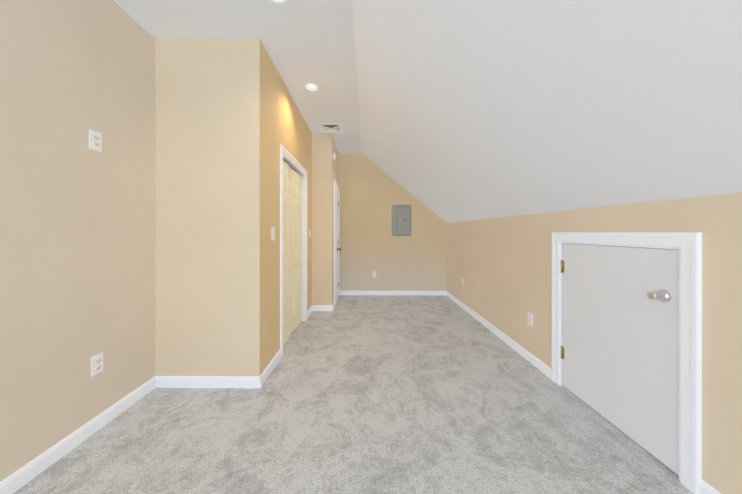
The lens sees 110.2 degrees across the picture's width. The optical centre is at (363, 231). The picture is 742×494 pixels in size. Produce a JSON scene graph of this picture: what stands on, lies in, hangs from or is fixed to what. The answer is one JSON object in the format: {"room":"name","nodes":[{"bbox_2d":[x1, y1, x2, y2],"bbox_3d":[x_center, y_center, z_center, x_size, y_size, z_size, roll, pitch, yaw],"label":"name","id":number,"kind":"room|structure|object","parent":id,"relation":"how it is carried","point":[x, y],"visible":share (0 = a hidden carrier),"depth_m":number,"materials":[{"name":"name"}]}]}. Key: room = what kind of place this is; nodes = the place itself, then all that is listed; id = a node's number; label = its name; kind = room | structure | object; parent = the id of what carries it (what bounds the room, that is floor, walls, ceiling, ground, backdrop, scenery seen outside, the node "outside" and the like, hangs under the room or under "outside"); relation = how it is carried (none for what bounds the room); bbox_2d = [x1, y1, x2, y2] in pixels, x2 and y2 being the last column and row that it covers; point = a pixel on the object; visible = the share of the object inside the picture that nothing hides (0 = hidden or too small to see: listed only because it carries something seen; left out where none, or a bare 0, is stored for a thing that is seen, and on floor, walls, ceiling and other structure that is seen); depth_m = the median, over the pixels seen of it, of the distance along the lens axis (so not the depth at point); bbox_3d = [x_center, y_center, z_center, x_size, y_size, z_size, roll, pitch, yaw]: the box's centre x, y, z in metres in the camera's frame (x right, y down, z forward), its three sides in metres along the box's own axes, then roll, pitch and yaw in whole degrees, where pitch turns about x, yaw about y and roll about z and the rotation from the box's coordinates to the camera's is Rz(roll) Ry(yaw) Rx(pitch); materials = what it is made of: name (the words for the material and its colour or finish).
{"room":"attic room","nodes":[
{"label":"attic room","id":0,"kind":"room"},
{"bbox_2d":[0,0,154,481],"bbox_3d":[-1.662,-0.195,1.716,0.100,2.790,6.575,0,0,1],"label":"wall","id":1,"kind":"structure","parent":0,"point":[77,253],"depth_m":1.43,"materials":[{"name":"paint"}]},
{"bbox_2d":[0,376,155,493],"bbox_3d":[-1.620,1.158,0.266,0.013,0.085,3.475,0,0,1],"label":"baseboard","id":2,"kind":"structure","parent":1,"relation":"attached to","point":[15,481],"depth_m":1.41,"materials":[{"name":"white wood"}]},
{"bbox_2d":[89,129,101,151],"bbox_3d":[-1.610,-0.546,1.558,0.008,0.115,0.070,0,0,1],"label":"electrical outlet","id":3,"kind":"object","parent":1,"relation":"attached to","point":[95,140],"visible":1,"depth_m":1.55,"materials":[{"name":"white plastic"}]},
{"bbox_2d":[91,352,102,376],"bbox_3d":[-1.610,0.803,1.568,0.008,0.115,0.070,0,0,1],"label":"electrical outlet","id":4,"kind":"object","parent":1,"relation":"attached to","point":[96,364],"visible":1,"depth_m":1.56,"materials":[{"name":"white plastic"}]},
{"bbox_2d":[155,38,238,375],"bbox_3d":[-1.293,-0.145,2.049,0.630,2.690,0.100,0,0,1],"label":"wall","id":5,"kind":"structure","parent":0,"point":[229,119],"depth_m":2.00,"materials":[{"name":"paint"}]},
{"bbox_2d":[155,376,258,387],"bbox_3d":[-1.204,1.158,1.992,0.810,0.085,0.013,0,0,1],"label":"baseboard","id":6,"kind":"structure","parent":5,"relation":"attached to","point":[207,381],"depth_m":1.99,"materials":[{"name":"white wood"}]},
{"bbox_2d":[113,0,360,152],"bbox_3d":[-0.892,-1.540,1.707,1.640,0.100,6.575,0,0,1],"label":"ceiling","id":7,"kind":"structure","parent":0,"point":[304,42],"depth_m":1.96,"materials":[{"name":"paint"}]},
{"bbox_2d":[271,0,286,3],"bbox_3d":[-0.543,-1.542,1.616,0.146,0.116,0.146,0,0,1],"label":"recessed light","id":8,"kind":"object","parent":7,"relation":"in","point":[279,1],"visible":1,"depth_m":1.67,"materials":[{"name":"white"}]},
{"bbox_2d":[305,83,318,91],"bbox_3d":[-0.532,-1.542,2.676,0.146,0.116,0.146,0,0,1],"label":"recessed light","id":9,"kind":"object","parent":7,"relation":"in","point":[311,87],"visible":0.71,"depth_m":2.71,"materials":[{"name":"white"}]},
{"bbox_2d":[318,123,343,132],"bbox_3d":[-0.461,-1.486,3.730,0.330,0.010,0.330,0,0,1],"label":"ceiling vent","id":10,"kind":"object","parent":7,"relation":"in","point":[331,127],"visible":1,"depth_m":3.71,"materials":[{"name":"white metal"}]},
{"bbox_2d":[239,38,311,375],"bbox_3d":[-0.874,-0.145,2.958,0.170,2.690,1.925,0,0,1],"label":"wall","id":11,"kind":"structure","parent":0,"point":[269,116],"depth_m":2.05,"materials":[{"name":"paint"}]},
{"bbox_2d":[259,349,280,387],"bbox_3d":[-0.790,1.158,2.225,0.013,0.085,0.486,0,0,1],"label":"baseboard","id":12,"kind":"structure","parent":11,"relation":"attached to","point":[267,371],"depth_m":2.17,"materials":[{"name":"white wood"}]},
{"bbox_2d":[271,227,274,239],"bbox_3d":[-0.786,0.020,2.279,0.020,0.115,0.070,0,0,1],"label":"light switch","id":13,"kind":"object","parent":11,"relation":"attached to","point":[272,233],"visible":1,"depth_m":2.27,"materials":[{"name":"white plastic"}]},
{"bbox_2d":[283,161,301,345],"bbox_3d":[-0.829,0.224,3.004,0.066,1.903,0.912,0,0,1],"label":"bifold door","id":14,"kind":"structure","parent":11,"relation":"in","point":[292,296],"depth_m":2.99,"materials":[{"name":"beige wood"}]},
{"bbox_2d":[280,144,306,356],"bbox_3d":[-0.844,0.217,3.006,0.116,1.965,0.946,0,0,1],"label":"door frame","id":15,"kind":"structure","parent":11,"relation":"attached to","point":[293,166],"depth_m":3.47,"materials":[{"name":"white wood"}]},
{"bbox_2d":[307,306,312,318],"bbox_3d":[-0.774,1.157,3.732,0.013,0.085,0.376,0,0,1],"label":"baseboard","id":16,"kind":"structure","parent":11,"relation":"attached to","point":[309,311],"depth_m":3.71,"materials":[{"name":"white wood"}]},
{"bbox_2d":[312,133,338,305],"bbox_3d":[-1.026,-0.146,4.409,1.115,2.690,0.975,0,0,1],"label":"wall","id":17,"kind":"structure","parent":0,"point":[325,170],"depth_m":3.92,"materials":[{"name":"paint"}]},
{"bbox_2d":[313,305,331,310],"bbox_3d":[-0.620,1.157,3.911,0.292,0.085,0.013,0,0,1],"label":"baseboard","id":18,"kind":"structure","parent":17,"relation":"attached to","point":[322,307],"depth_m":3.90,"materials":[{"name":"white wood"}]},
{"bbox_2d":[335,186,340,303],"bbox_3d":[-0.451,0.219,4.515,0.171,1.937,0.590,0,0,1],"label":"hall door","id":19,"kind":"structure","parent":17,"relation":"in","point":[336,244],"depth_m":4.22,"materials":[{"name":"white wood"}]},
{"bbox_2d":[334,180,339,301],"bbox_3d":[-0.458,0.187,4.511,0.020,2.025,0.730,0,0,1],"label":"door frame","id":20,"kind":"structure","parent":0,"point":[335,184],"depth_m":4.82,"materials":[{"name":"white wood"}]},
{"bbox_2d":[13,295,692,493],"bbox_3d":[0.061,1.250,1.698,3.545,0.100,6.575,0,0,1],"label":"floor","id":21,"kind":"structure","parent":0,"point":[399,394],"depth_m":1.57,"materials":[{"name":"carpet"}]},
{"bbox_2d":[339,153,446,290],"bbox_3d":[-0.006,-0.196,4.936,3.345,2.790,0.100,0,0,1],"label":"wall","id":22,"kind":"structure","parent":0,"point":[371,193],"depth_m":4.88,"materials":[{"name":"paint"}]},
{"bbox_2d":[340,291,445,294],"bbox_3d":[0.551,1.157,4.874,2.030,0.085,0.013,0,0,1],"label":"baseboard","id":23,"kind":"structure","parent":22,"relation":"attached to","point":[392,292],"depth_m":4.87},
{"bbox_2d":[392,205,410,235],"bbox_3d":[0.718,-0.210,4.867,0.366,0.590,0.025,0,0,1],"label":"electrical panel","id":24,"kind":"object","parent":22,"relation":"attached to","point":[401,220],"visible":1,"depth_m":4.86,"materials":[{"name":"grey metal"}]},
{"bbox_2d":[352,0,741,222],"bbox_3d":[0.792,-0.854,1.690,1.728,1.592,6.575,0,0,1],"label":"ceiling","id":25,"kind":"structure","parent":0,"point":[469,110],"depth_m":1.31,"materials":[{"name":"paint"}]},
{"bbox_2d":[447,192,741,493],"bbox_3d":[1.583,0.510,1.682,0.100,1.380,6.575,0,0,1],"label":"wall","id":26,"kind":"structure","parent":0,"point":[501,267],"depth_m":1.44,"materials":[{"name":"paint"}]},
{"bbox_2d":[446,291,551,379],"bbox_3d":[1.545,1.157,3.481,0.013,0.085,2.778,0,0,1],"label":"baseboard","id":27,"kind":"structure","parent":26,"relation":"attached to","point":[539,364],"depth_m":2.72,"materials":[{"name":"white wood"}]},
{"bbox_2d":[528,312,532,326],"bbox_3d":[1.537,0.809,2.385,0.008,0.115,0.070,0,0,1],"label":"electrical outlet","id":28,"kind":"object","parent":26,"relation":"attached to","point":[530,319],"visible":1,"depth_m":2.38,"materials":[{"name":"white plastic"}]},
{"bbox_2d":[561,243,678,474],"bbox_3d":[1.523,0.639,1.634,0.100,1.098,0.763,0,0,1],"label":"access door","id":29,"kind":"structure","parent":26,"relation":"in","point":[620,352],"depth_m":1.51,"materials":[{"name":"white wood"}]},
{"bbox_2d":[552,232,701,493],"bbox_3d":[1.548,0.602,1.630,0.068,1.197,0.924,0,0,1],"label":"door frame","id":30,"kind":"structure","parent":26,"relation":"attached to","point":[689,244],"depth_m":1.22,"materials":[{"name":"white wood"}]},
{"bbox_2d":[699,479,721,493],"bbox_3d":[1.507,1.159,-0.168,0.013,0.085,2.673,0,0,1],"label":"baseboard","id":31,"kind":"structure","parent":26,"relation":"attached to","point":[705,487],"depth_m":1.15,"materials":[{"name":"white wood"}]}
]}

